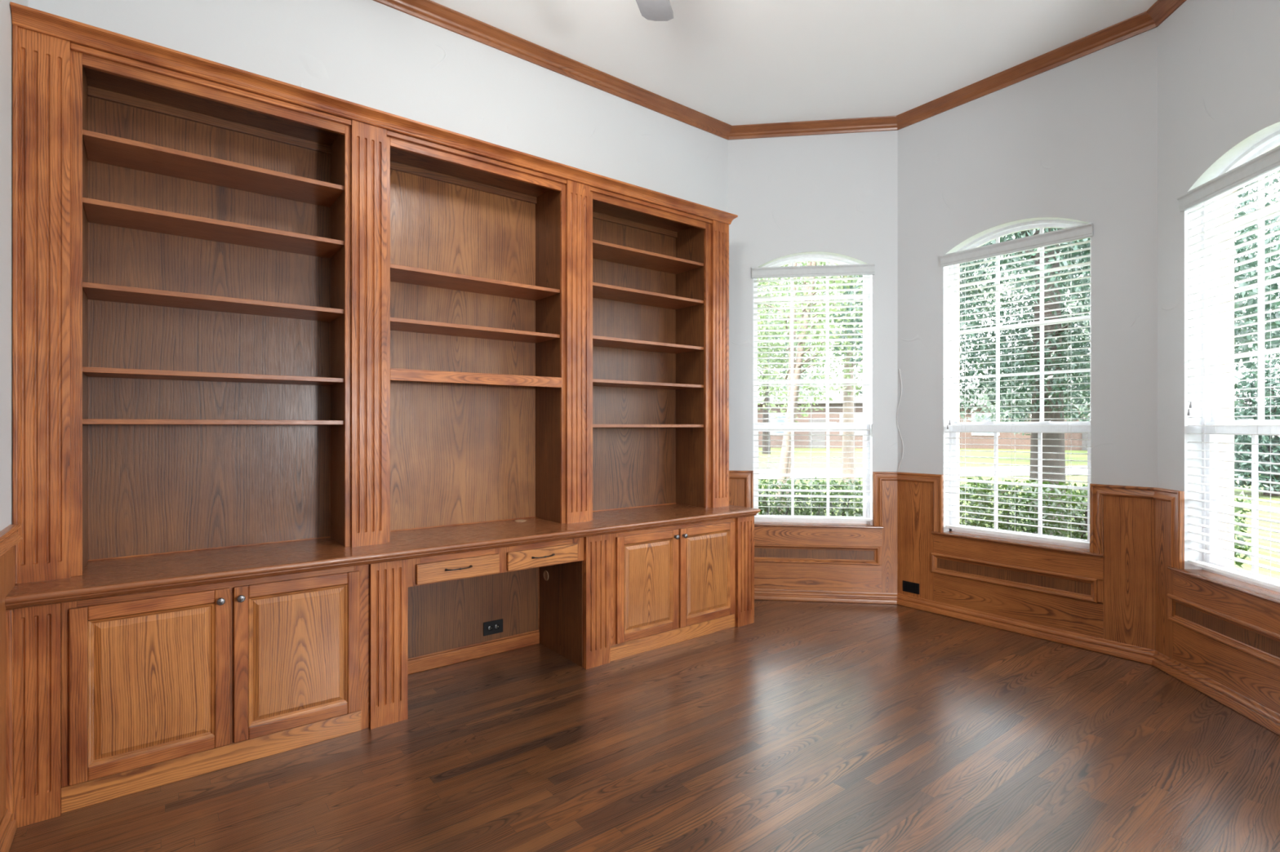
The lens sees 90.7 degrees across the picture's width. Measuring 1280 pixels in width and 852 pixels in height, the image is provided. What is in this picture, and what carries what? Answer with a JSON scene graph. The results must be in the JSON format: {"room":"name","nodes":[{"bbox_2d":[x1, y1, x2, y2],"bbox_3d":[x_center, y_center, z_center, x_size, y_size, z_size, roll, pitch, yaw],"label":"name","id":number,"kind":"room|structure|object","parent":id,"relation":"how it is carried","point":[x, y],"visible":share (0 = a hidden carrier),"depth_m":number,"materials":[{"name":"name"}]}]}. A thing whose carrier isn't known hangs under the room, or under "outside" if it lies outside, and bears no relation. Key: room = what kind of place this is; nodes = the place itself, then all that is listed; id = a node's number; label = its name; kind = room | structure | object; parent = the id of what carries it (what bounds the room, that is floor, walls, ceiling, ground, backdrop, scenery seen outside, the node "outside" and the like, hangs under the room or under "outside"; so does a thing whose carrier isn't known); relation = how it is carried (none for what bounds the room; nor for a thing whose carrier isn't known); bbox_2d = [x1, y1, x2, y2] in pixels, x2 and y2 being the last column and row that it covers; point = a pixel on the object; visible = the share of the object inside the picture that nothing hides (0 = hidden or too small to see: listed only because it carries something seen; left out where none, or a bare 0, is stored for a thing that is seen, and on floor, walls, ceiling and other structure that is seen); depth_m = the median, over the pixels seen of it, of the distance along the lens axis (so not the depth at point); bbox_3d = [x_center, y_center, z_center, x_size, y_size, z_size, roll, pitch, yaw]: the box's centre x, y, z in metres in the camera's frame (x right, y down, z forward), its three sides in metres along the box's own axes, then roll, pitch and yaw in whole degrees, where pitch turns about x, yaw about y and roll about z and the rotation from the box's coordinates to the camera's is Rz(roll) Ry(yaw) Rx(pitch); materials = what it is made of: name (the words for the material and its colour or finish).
{"room":"home office","nodes":[
{"label":"home office","id":0,"kind":"room"},
{"bbox_2d":[0,0,27,531],"bbox_3d":[-1.350,-0.458,0.904,0.240,3.815,4.451,0,0,-38],"label":"wall","id":1,"kind":"structure","parent":0,"point":[6,18],"depth_m":2.18,"materials":[{"name":"painted drywall"},{"name":"grey paint"}]},
{"bbox_2d":[0,808,17,851],"bbox_3d":[-1.067,1.309,0.765,0.038,0.082,3.404,0,0,-38],"label":"baseboard","id":2,"kind":"structure","parent":1,"relation":"attached to","point":[8,828],"depth_m":2.04,"materials":[{"name":"brown wood"}]},
{"bbox_2d":[0,524,22,822],"bbox_3d":[-1.119,0.848,0.826,0.033,1.005,3.564,0,0,-38],"label":"wainscoting","id":3,"kind":"structure","parent":1,"relation":"attached to","point":[10,537],"depth_m":2.07,"materials":[{"name":"brown wood"}]},
{"bbox_2d":[27,0,728,212],"bbox_3d":[-1.016,-0.458,3.823,4.338,3.815,0.240,0,0,-38],"label":"wall","id":4,"kind":"structure","parent":0,"point":[369,53],"depth_m":3.54,"materials":[{"name":"drywall"},{"name":"grey paint"}]},
{"bbox_2d":[373,0,732,139],"bbox_3d":[-0.864,-2.307,3.742,3.999,0.076,0.075,0,0,-38],"label":"trim","id":5,"kind":"structure","parent":4,"relation":"attached to","point":[428,11],"depth_m":3.97,"materials":[{"name":"brown wood"}]},
{"bbox_2d":[8,600,1279,851],"bbox_3d":[1.332,1.400,0.851,6.348,0.100,7.806,0,0,-38],"label":"floor","id":6,"kind":"structure","parent":0,"point":[803,726],"depth_m":2.54,"materials":[{"name":"brown wood"}]},
{"bbox_2d":[5,559,408,828],"bbox_3d":[-1.755,0.979,2.714,1.328,0.742,0.570,0,0,-38],"label":"base cabinet","id":7,"kind":"object","parent":6,"relation":"on","point":[107,699],"visible":0.91,"depth_m":2.42,"materials":[{"name":"brown wood"}]},
{"bbox_2d":[408,537,583,674],"bbox_3d":[-0.846,0.979,3.423,0.976,0.742,0.581,0,0,-38],"label":"desk","id":8,"kind":"object","parent":6,"relation":"on","point":[451,597],"visible":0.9,"depth_m":3.57,"materials":[{"name":"brown wood"}]},
{"bbox_2d":[483,618,502,636],"bbox_3d":[-0.870,1.192,3.751,0.126,0.080,0.010,0,0,-38],"label":"power outlet","id":9,"kind":"object","parent":8,"relation":"attached to","point":[491,628],"visible":1,"depth_m":3.75,"materials":[{"name":"black plastic"}]},
{"bbox_2d":[487,625,493,631],"bbox_3d":[-0.885,1.192,3.736,0.033,0.033,0.004,0,0,-38],"label":"socket","id":10,"kind":"object","parent":9,"relation":"attached to","point":[490,628],"depth_m":3.73,"materials":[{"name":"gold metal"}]},
{"bbox_2d":[493,624,499,630],"bbox_3d":[-0.852,1.192,3.761,0.033,0.033,0.004,0,0,-38],"label":"socket","id":11,"kind":"object","parent":9,"relation":"attached to","point":[496,627],"depth_m":3.76,"materials":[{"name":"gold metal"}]},
{"bbox_2d":[538,515,754,669],"bbox_3d":[0.086,0.979,4.137,1.372,0.742,0.570,0,0,-38],"label":"base cabinet","id":12,"kind":"object","parent":6,"relation":"on","point":[635,592],"visible":0.92,"depth_m":3.83,"materials":[{"name":"brown wood"}]},
{"bbox_2d":[4,503,760,610],"bbox_3d":[-0.815,0.586,3.438,3.701,0.045,0.586,0,0,-38],"label":"countertop","id":13,"kind":"structure","parent":12,"relation":"on","point":[101,579],"depth_m":2.82,"materials":[{"name":"brown wood"}]},
{"bbox_2d":[12,24,351,584],"bbox_3d":[-1.900,-0.439,2.742,1.134,2.003,0.371,0,0,-38],"label":"bookcase","id":14,"kind":"object","parent":13,"relation":"on","point":[181,250],"visible":0.96,"depth_m":2.77,"materials":[{"name":"brown wood"}]},
{"bbox_2d":[9,1,737,224],"bbox_3d":[-0.888,-1.452,3.502,3.664,0.079,0.420,0,0,-38],"label":"crown molding","id":15,"kind":"structure","parent":14,"relation":"attached to","point":[85,38],"depth_m":2.84,"materials":[{"name":"brown wood"}]},
{"bbox_2d":[351,120,590,546],"bbox_3d":[-0.930,-0.439,3.500,1.327,2.003,0.357,0,0,-38],"label":"bookcase","id":16,"kind":"object","parent":13,"relation":"on","point":[470,278],"visible":0.99,"depth_m":3.60,"materials":[{"name":"brown wood"}]},
{"bbox_2d":[515,520,526,522],"bbox_3d":[-0.713,0.561,3.771,0.069,0.004,0.069,0,0,-38],"label":"cable grommet","id":17,"kind":"object","parent":13,"relation":"on","point":[517,521],"visible":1,"depth_m":3.75,"materials":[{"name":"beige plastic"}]},
{"bbox_2d":[590,191,728,520],"bbox_3d":[0.059,-0.439,4.265,1.172,2.003,0.357,0,0,-38],"label":"bookcase","id":18,"kind":"object","parent":13,"relation":"on","point":[660,279],"visible":0.8,"depth_m":4.40,"materials":[{"name":"brown wood"}]},
{"bbox_2d":[542,570,548,581],"bbox_3d":[-0.576,0.912,3.868,0.004,0.061,0.061,0,0,-38],"label":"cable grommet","id":19,"kind":"object","parent":12,"relation":"attached to","point":[545,575],"visible":1,"depth_m":3.87,"materials":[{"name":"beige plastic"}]},
{"bbox_2d":[431,0,1157,125],"bbox_3d":[0.686,-2.405,2.478,5.378,0.120,4.441,0,0,-38],"label":"ceiling","id":20,"kind":"structure","parent":0,"point":[731,62],"depth_m":3.84,"materials":[{"name":"paint"}]},
{"bbox_2d":[635,0,673,21],"bbox_3d":[-0.105,-2.075,2.344,1.260,0.540,1.303,0,0,-38],"label":"ceiling fan","id":21,"kind":"object","parent":20,"relation":"hanging from","point":[651,10],"visible":1,"depth_m":2.95,"materials":[{"name":"metal"}]},
{"bbox_2d":[728,130,897,525],"bbox_3d":[1.348,-0.458,5.031,1.484,3.815,0.240,0,0,7],"label":"wall","id":22,"kind":"structure","parent":0,"point":[828,194],"depth_m":4.91,"materials":[{"name":"grey paint"}]},
{"bbox_2d":[728,470,897,593],"bbox_3d":[1.331,0.848,4.898,1.285,1.005,0.034,0,0,7],"label":"wainscoting","id":23,"kind":"structure","parent":22,"relation":"attached to","point":[794,558],"depth_m":4.88,"materials":[{"name":"brown wood"}]},
{"bbox_2d":[728,115,897,139],"bbox_3d":[1.328,-2.307,4.875,1.285,0.076,0.075,0,0,7],"label":"trim","id":24,"kind":"structure","parent":22,"relation":"attached to","point":[886,122],"depth_m":4.87,"materials":[{"name":"brown wood"}]},
{"bbox_2d":[753,254,883,528],"bbox_3d":[1.345,-0.290,4.967,1.047,2.144,0.188,0,0,7],"label":"window","id":25,"kind":"structure","parent":22,"relation":"in","point":[820,258],"depth_m":5.00,"materials":[{"name":"white plastic"}]},
{"bbox_2d":[751,263,875,521],"bbox_3d":[1.340,-0.260,4.928,0.927,1.975,0.095,0,0,7],"label":"window blind","id":26,"kind":"object","parent":25,"relation":"attached to","point":[769,273],"visible":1,"depth_m":4.94,"materials":[{"name":"white plastic"}]},
{"bbox_2d":[754,588,897,604],"bbox_3d":[1.330,1.309,4.893,1.285,0.082,0.038,0,0,7],"label":"baseboard","id":27,"kind":"structure","parent":22,"relation":"attached to","point":[868,597],"depth_m":4.87,"materials":[{"name":"brown wood"}]},
{"bbox_2d":[897,26,1157,532],"bbox_3d":[2.547,-0.458,4.280,0.240,3.815,1.776,0,0,-38],"label":"wall","id":28,"kind":"structure","parent":0,"point":[1076,140],"depth_m":3.99,"materials":[{"name":"grey paint"}]},
{"bbox_2d":[896,368,903,471],"bbox_3d":[1.979,-0.050,4.805,0.014,0.782,0.055,0,0,-38],"label":"loose wire","id":29,"kind":"object","parent":28,"relation":"attached to","point":[899,369],"visible":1,"depth_m":4.80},
{"bbox_2d":[931,219,1104,557],"bbox_3d":[2.506,-0.290,4.228,0.188,2.144,1.047,0,0,-38],"label":"window","id":30,"kind":"structure","parent":28,"relation":"in","point":[1042,224],"depth_m":4.31,"materials":[{"name":"white plastic"}]},
{"bbox_2d":[939,222,1093,546],"bbox_3d":[2.475,-0.252,4.204,0.095,1.960,0.927,0,0,-38],"label":"window blind","id":31,"kind":"object","parent":30,"relation":"attached to","point":[1082,231],"visible":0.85,"depth_m":4.17,"materials":[{"name":"white plastic"}]},
{"bbox_2d":[896,10,1155,129],"bbox_3d":[2.422,-2.307,4.184,0.075,0.076,1.577,0,0,-38],"label":"trim","id":32,"kind":"structure","parent":28,"relation":"attached to","point":[1143,22],"depth_m":4.05,"materials":[{"name":"brown wood"}]},
{"bbox_2d":[897,593,1155,665],"bbox_3d":[2.437,1.309,4.195,0.038,0.082,1.577,0,0,-38],"label":"baseboard","id":33,"kind":"structure","parent":28,"relation":"attached to","point":[1130,652],"depth_m":4.06,"materials":[{"name":"brown wood"}]},
{"bbox_2d":[897,471,1157,650],"bbox_3d":[2.441,0.848,4.198,0.034,1.005,1.577,0,0,-38],"label":"wainscoting","id":34,"kind":"structure","parent":28,"relation":"attached to","point":[1112,597],"depth_m":4.00,"materials":[{"name":"brown wood"}]},
{"bbox_2d":[902,580,919,594],"bbox_3d":[2.027,1.203,4.730,0.008,0.080,0.132,0,0,-38],"label":"electrical outlet","id":35,"kind":"object","parent":34,"relation":"attached to","point":[909,587],"visible":1,"depth_m":4.73,"materials":[{"name":"black plastic"}]},
{"bbox_2d":[1157,0,1279,569],"bbox_3d":[2.920,-0.458,2.526,0.240,3.815,2.299,0,0,7],"label":"wall","id":36,"kind":"structure","parent":0,"point":[1219,60],"depth_m":3.35,"materials":[{"name":"grey paint"}]},
{"bbox_2d":[1146,0,1186,26],"bbox_3d":[2.763,-2.307,2.546,0.075,0.076,2.100,0,0,7],"label":"trim","id":37,"kind":"structure","parent":36,"relation":"attached to","point":[1161,10],"depth_m":3.49,"materials":[{"name":"brown wood"}]},
{"bbox_2d":[1151,650,1279,735],"bbox_3d":[2.782,1.309,2.544,0.038,0.082,2.100,0,0,7],"label":"baseboard","id":38,"kind":"structure","parent":36,"relation":"attached to","point":[1247,708],"depth_m":3.09,"materials":[{"name":"brown wood"}]},
{"bbox_2d":[1152,488,1279,714],"bbox_3d":[2.787,0.848,2.543,0.034,1.005,2.100,0,0,7],"label":"wainscoting","id":39,"kind":"structure","parent":36,"relation":"attached to","point":[1231,637],"depth_m":3.18,"materials":[{"name":"brown wood"}]},
{"bbox_2d":[1167,129,1279,604],"bbox_3d":[2.905,-0.290,2.919,0.188,2.144,1.047,0,0,7],"label":"window","id":40,"kind":"structure","parent":36,"relation":"in","point":[1272,141],"depth_m":3.26,"materials":[{"name":"white plastic"}]},
{"bbox_2d":[1176,145,1279,590],"bbox_3d":[2.866,-0.252,2.924,0.095,1.960,0.927,0,0,7],"label":"window blind","id":41,"kind":"object","parent":40,"relation":"attached to","point":[1267,163],"visible":1,"depth_m":3.04,"materials":[{"name":"white plastic"}]},
{"bbox_3d":[2.670,1.611,3.832,3.932,0.005,8.496,0,0,-38],"label":"flower bed","id":42,"kind":"object","parent":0,"visible":0},
{"bbox_2d":[758,476,862,516],"bbox_3d":[0.803,1.047,6.190,3.179,1.119,0.786,0,0,7],"label":"hedge","id":43,"kind":"object","parent":42,"relation":"on","point":[787,511],"visible":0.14,"depth_m":5.93,"materials":[{"name":"green plant"}]},
{"bbox_2d":[959,476,1251,568],"bbox_3d":[3.387,1.019,4.960,0.791,1.176,2.031,0,0,-38],"label":"hedge","id":44,"kind":"object","parent":42,"relation":"on","point":[1076,535],"visible":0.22,"depth_m":5.07,"materials":[{"name":"green plant"}]},
{"label":"outside","id":45,"kind":"structure","parent":0,"visible":0},
{"bbox_2d":[758,437,1279,579],"bbox_3d":[13.305,1.630,48.197,200.000,0.001,180.000,0,0,-38],"label":"lawn","id":46,"kind":"structure","parent":45,"point":[1262,514],"depth_m":20.51,"materials":[{"name":"green plant"}]},
{"bbox_2d":[757,261,861,453],"bbox_3d":[7.685,-4.813,37.904,12.086,12.985,12.666,0,0,-38],"label":"tree","id":47,"kind":"object","parent":46,"relation":"on","point":[766,399],"visible":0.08,"depth_m":37.42,"materials":[{"name":"green plant"}]},
{"bbox_2d":[757,261,862,513],"bbox_3d":[1.833,-1.614,9.538,3.985,6.605,3.499,0,0,31],"label":"tree","id":48,"kind":"object","parent":46,"relation":"on","point":[786,463],"visible":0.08,"depth_m":9.47,"materials":[{"name":"green plant"}]},
{"bbox_2d":[757,262,862,486],"bbox_3d":[5.129,-2.784,16.582,6.749,8.928,6.970,0,0,-38],"label":"tree","id":49,"kind":"object","parent":46,"relation":"on","point":[846,359],"visible":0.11,"depth_m":16.86,"materials":[{"name":"green plant"}]},
{"bbox_2d":[757,374,862,448],"bbox_3d":[12.720,-1.370,53.000,16.000,6.000,10.000,0,0,14],"label":"house","id":50,"kind":"structure","parent":46,"relation":"on","point":[832,393],"depth_m":48.23,"materials":[{"name":"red brick"}]},
{"bbox_2d":[959,374,1089,450],"bbox_3d":[31.680,-1.270,48.000,16.000,5.800,10.000,0,0,32],"label":"house","id":51,"kind":"structure","parent":46,"relation":"on","point":[977,435],"depth_m":46.05,"materials":[{"name":"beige brick"}]},
{"bbox_2d":[959,233,1089,435],"bbox_3d":[19.816,-5.039,29.825,11.993,13.438,11.556,0,0,-38],"label":"tree","id":52,"kind":"object","parent":46,"relation":"on","point":[985,397],"visible":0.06,"depth_m":30.33,"materials":[{"name":"green plant"}]},
{"bbox_2d":[824,170,1279,537],"bbox_3d":[6.186,-2.217,9.718,7.828,7.795,7.060,0,0,-40],"label":"tree","id":53,"kind":"object","parent":46,"relation":"on","point":[1276,324],"visible":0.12,"depth_m":9.31,"materials":[{"name":"green plant"}]},
{"bbox_2d":[1063,299,1255,421],"bbox_3d":[29.213,-3.396,36.620,10.338,10.153,9.357,0,0,-38],"label":"tree","id":54,"kind":"object","parent":46,"relation":"on","point":[1084,402],"visible":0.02,"depth_m":36.70,"materials":[{"name":"green plant"}]},
{"bbox_2d":[1234,404,1279,458],"bbox_3d":[30.137,0.224,31.322,7.800,3.275,7.659,0,0,-38],"label":"tree","id":55,"kind":"object","parent":46,"relation":"on","point":[1276,405],"visible":0.02,"depth_m":30.39,"materials":[{"name":"green plant"}]},
{"bbox_2d":[1234,309,1279,496],"bbox_3d":[14.985,-0.870,14.992,2.349,5.100,2.373,0,0,-38],"label":"bush","id":56,"kind":"object","parent":46,"relation":"on","point":[1263,439],"visible":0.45,"depth_m":14.88,"materials":[{"name":"green plant"}]},
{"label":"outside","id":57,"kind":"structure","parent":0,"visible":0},
{"bbox_2d":[758,466,1087,479],"bbox_3d":[20.554,1.610,24.100,60.176,0.001,36.824,0,0,-38],"label":"street","id":58,"kind":"structure","parent":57,"point":[1068,471],"depth_m":22.44,"materials":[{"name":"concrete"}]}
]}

